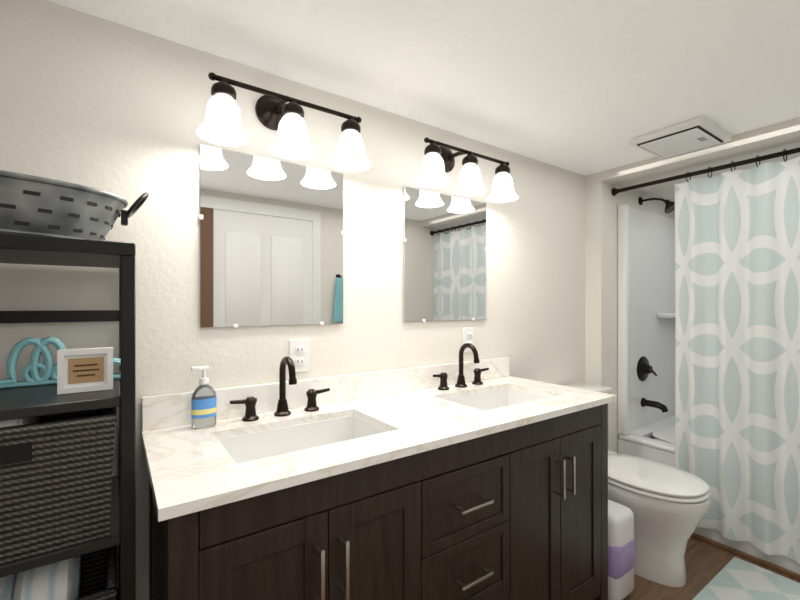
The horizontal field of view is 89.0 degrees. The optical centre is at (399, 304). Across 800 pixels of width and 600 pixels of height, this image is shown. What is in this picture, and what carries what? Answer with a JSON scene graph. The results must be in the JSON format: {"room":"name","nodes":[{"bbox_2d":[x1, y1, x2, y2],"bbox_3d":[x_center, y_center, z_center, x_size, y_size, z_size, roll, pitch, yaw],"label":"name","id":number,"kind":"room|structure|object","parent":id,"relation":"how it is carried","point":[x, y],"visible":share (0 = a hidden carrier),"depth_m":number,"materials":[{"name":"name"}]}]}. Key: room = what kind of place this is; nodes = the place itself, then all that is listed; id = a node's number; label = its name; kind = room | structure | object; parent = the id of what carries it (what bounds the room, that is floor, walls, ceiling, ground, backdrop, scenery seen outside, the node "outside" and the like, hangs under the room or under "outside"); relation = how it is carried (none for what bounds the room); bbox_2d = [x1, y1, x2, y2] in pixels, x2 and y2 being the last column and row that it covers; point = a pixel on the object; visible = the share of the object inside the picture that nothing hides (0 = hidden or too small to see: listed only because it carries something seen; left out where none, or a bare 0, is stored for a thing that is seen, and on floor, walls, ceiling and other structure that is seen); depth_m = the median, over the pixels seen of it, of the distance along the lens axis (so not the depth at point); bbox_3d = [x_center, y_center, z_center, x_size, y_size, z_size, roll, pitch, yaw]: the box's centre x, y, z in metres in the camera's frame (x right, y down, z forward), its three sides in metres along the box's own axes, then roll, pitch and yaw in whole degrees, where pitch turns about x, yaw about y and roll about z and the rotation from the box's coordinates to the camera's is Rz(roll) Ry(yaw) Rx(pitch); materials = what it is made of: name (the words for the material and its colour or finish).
{"room":"bathroom","nodes":[
{"label":"bathroom","id":0,"kind":"room"},
{"bbox_2d":[0,0,674,599],"bbox_3d":[0.186,0.225,1.827,4.600,2.030,0.200,0,0,-35],"label":"wall","id":1,"kind":"structure","parent":0,"point":[88,100],"depth_m":1.31,"materials":[{"name":"white paint"}]},
{"bbox_2d":[199,144,343,327],"bbox_3d":[-0.416,-0.210,1.396,0.498,0.569,0.009,0,0,-35],"label":"mirror","id":2,"kind":"object","parent":1,"relation":"attached to","point":[271,240],"visible":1,"depth_m":1.37,"materials":[{"name":"clear glass"}]},
{"bbox_2d":[196,72,370,171],"bbox_3d":[-0.358,-0.597,1.313,0.551,0.231,0.214,0,0,-35],"label":"sconce","id":3,"kind":"object","parent":1,"relation":"attached to","point":[221,124],"visible":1,"depth_m":1.25,"materials":[{"name":"white glass"}]},
{"bbox_2d":[289,339,308,371],"bbox_3d":[-0.356,0.180,1.441,0.072,0.116,0.010,0,0,-35],"label":"electrical outlet","id":4,"kind":"object","parent":1,"relation":"attached to","point":[299,352],"visible":1,"depth_m":1.44,"materials":[{"name":"white plastic"}]},
{"bbox_2d":[142,357,508,430],"bbox_3d":[-0.095,0.313,1.615,1.572,0.095,0.020,0,0,-35],"label":"backsplash","id":5,"kind":"structure","parent":1,"relation":"attached to","point":[168,410],"depth_m":1.49,"materials":[{"name":"white stone"}]},
{"bbox_2d":[403,186,486,321],"bbox_3d":[0.219,-0.210,1.841,0.498,0.569,0.009,0,0,-35],"label":"mirror","id":6,"kind":"object","parent":1,"relation":"attached to","point":[444,241],"visible":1,"depth_m":1.82,"materials":[{"name":"clear glass"}]},
{"bbox_2d":[415,137,518,202],"bbox_3d":[0.277,-0.597,1.758,0.551,0.231,0.214,0,0,-35],"label":"sconce","id":7,"kind":"object","parent":1,"relation":"attached to","point":[438,163],"visible":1,"depth_m":1.70,"materials":[{"name":"white glass"}]},
{"bbox_2d":[463,327,473,351],"bbox_3d":[0.324,0.165,1.917,0.072,0.116,0.010,0,0,-35],"label":"electrical outlet","id":8,"kind":"object","parent":1,"relation":"attached to","point":[468,334],"visible":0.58,"depth_m":1.91,"materials":[{"name":"white plastic"}]},
{"bbox_2d":[47,0,799,175],"bbox_3d":[0.604,-0.840,1.229,4.600,0.100,2.060,0,0,-35],"label":"ceiling","id":9,"kind":"structure","parent":0,"point":[585,87],"depth_m":1.30,"materials":[{"name":"white paint"}]},
{"bbox_2d":[630,116,731,158],"bbox_3d":[1.313,-0.769,1.908,0.340,0.040,0.300,0,0,-35],"label":"fan","id":10,"kind":"object","parent":9,"relation":"attached to","point":[700,132],"visible":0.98,"depth_m":1.85,"materials":[{"name":"white plastic"}]},
{"bbox_2d":[601,117,799,201],"bbox_3d":[2.067,-0.762,2.070,1.040,0.055,1.560,0,0,-35],"label":"soffit","id":11,"kind":"structure","parent":9,"relation":"attached to","point":[773,138],"depth_m":2.09,"materials":[{"name":"white paint"}]},
{"bbox_2d":[611,147,799,564],"bbox_3d":[1.754,0.221,1.851,0.062,1.869,1.558,0,0,-35],"label":"shower curtain","id":12,"kind":"object","parent":11,"relation":"hanging from","point":[737,341],"visible":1,"depth_m":1.99,"materials":[{"name":"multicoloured fabric"}]},
{"bbox_2d":[623,536,799,599],"bbox_3d":[0.604,1.290,1.229,4.600,0.100,2.060,0,0,-35],"label":"floor","id":13,"kind":"structure","parent":0,"point":[706,563],"depth_m":1.87,"materials":[{"name":"wood"}]},
{"bbox_2d":[0,233,135,599],"bbox_3d":[-0.934,0.555,0.807,0.675,1.370,0.363,0,0,-35],"label":"shelf unit","id":14,"kind":"object","parent":13,"relation":"on","point":[27,401],"visible":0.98,"depth_m":0.84,"materials":[{"name":"black wood"}]},
{"bbox_2d":[0,546,116,599],"bbox_3d":[-0.927,0.652,0.796,0.611,0.274,0.335,0,0,-35],"label":"towels","id":15,"kind":"object","parent":14,"relation":"on","point":[91,576],"visible":0.46,"depth_m":0.84,"materials":[{"name":"fabric"}]},
{"bbox_2d":[0,407,116,563],"bbox_3d":[-0.927,0.344,0.796,0.611,0.261,0.335,0,0,-35],"label":"basket","id":16,"kind":"object","parent":14,"relation":"on","point":[56,470],"visible":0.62,"depth_m":0.79,"materials":[{"name":"wicker"}]},
{"bbox_2d":[0,337,119,388],"bbox_3d":[-0.810,0.132,0.990,0.259,0.114,0.023,0,0,-35],"label":"sign","id":17,"kind":"object","parent":14,"relation":"on","point":[48,367],"visible":0.6,"depth_m":0.95,"materials":[{"name":"teal paint"}]},
{"bbox_2d":[0,170,148,239],"bbox_3d":[-0.938,-0.205,0.802,0.754,0.148,0.316,0,0,-35],"label":"basket","id":18,"kind":"object","parent":14,"relation":"on","point":[36,205],"visible":0.77,"depth_m":0.83,"materials":[{"name":"metal"}]},
{"bbox_2d":[57,347,112,394],"bbox_3d":[-0.691,0.143,0.897,0.096,0.092,0.032,0,0,-35],"label":"picture frame","id":19,"kind":"object","parent":14,"relation":"on","point":[84,370],"visible":1,"depth_m":0.89,"materials":[{"name":"white paint"}]},
{"bbox_2d":[149,399,616,599],"bbox_3d":[0.063,0.811,1.387,1.535,0.858,0.563,0,0,-35],"label":"bathroom vanity","id":20,"kind":"object","parent":13,"relation":"on","point":[476,478],"depth_m":1.09,"materials":[{"name":"brown wood"}]},
{"bbox_2d":[142,375,616,522],"bbox_3d":[0.059,0.371,1.395,1.572,0.022,0.557,0,0,-35],"label":"countertop","id":21,"kind":"structure","parent":20,"relation":"on","point":[187,465],"depth_m":1.13,"materials":[{"name":"white stone"}]},
{"bbox_2d":[191,366,216,428],"bbox_3d":[-0.578,0.270,1.200,0.069,0.178,0.045,0,0,-35],"label":"soap bottle","id":22,"kind":"object","parent":21,"relation":"on","point":[204,406],"visible":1,"depth_m":1.18,"materials":[{"name":"clear plastic"}]},
{"bbox_2d":[226,356,329,422],"bbox_3d":[-0.363,0.262,1.303,0.329,0.196,0.134,0,0,-35],"label":"faucet","id":23,"kind":"object","parent":21,"relation":"on","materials":[{"name":"black metal"}]},
{"bbox_2d":[226,411,385,458],"bbox_3d":[-0.265,0.445,1.163,0.475,0.149,0.304,0,0,-35],"label":"sink","id":24,"kind":"object","parent":21,"relation":"in","point":[283,436],"depth_m":1.29,"materials":[{"name":"white ceramic"}]},
{"bbox_2d":[430,343,489,390],"bbox_3d":[0.293,0.262,1.761,0.329,0.196,0.134,0,0,-35],"label":"faucet","id":25,"kind":"object","parent":21,"relation":"on","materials":[{"name":"black metal"}]},
{"bbox_2d":[442,387,545,406],"bbox_3d":[0.390,0.445,1.622,0.475,0.149,0.304,0,0,-35],"label":"sink","id":26,"kind":"object","parent":21,"relation":"in","point":[493,396],"depth_m":1.79,"materials":[{"name":"white ceramic"}]},
{"bbox_2d":[608,499,634,599],"bbox_3d":[0.891,1.054,1.778,0.176,0.369,0.206,0,0,-35],"label":"pack","id":27,"kind":"object","parent":13,"relation":"on","point":[621,551],"visible":0.42,"depth_m":1.68,"materials":[{"name":"white plastic"}]},
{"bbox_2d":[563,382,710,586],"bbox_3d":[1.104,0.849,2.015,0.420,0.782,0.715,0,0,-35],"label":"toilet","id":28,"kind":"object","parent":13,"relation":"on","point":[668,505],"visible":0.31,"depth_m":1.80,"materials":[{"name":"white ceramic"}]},
{"bbox_2d":[618,197,799,573],"bbox_3d":[2.140,0.264,2.123,0.851,1.953,1.555,0,0,-35],"label":"tub surround","id":29,"kind":"object","parent":13,"relation":"on","point":[646,325],"visible":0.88,"depth_m":2.64,"materials":[{"name":"white plastic"}]},
{"bbox_2d":[691,532,799,579],"bbox_3d":[1.783,1.230,1.871,0.018,0.020,1.556,0,0,-35],"label":"trim","id":30,"kind":"structure","parent":29,"relation":"attached to","point":[751,557],"depth_m":1.98,"materials":[{"name":"brown wood"}]},
{"bbox_2d":[693,557,799,599],"bbox_3d":[1.640,1.232,1.454,0.595,0.013,0.880,0,0,-35],"label":"rug","id":31,"kind":"object","parent":13,"relation":"on","point":[735,578],"visible":1,"depth_m":1.78,"materials":[{"name":"fabric"}]}
]}

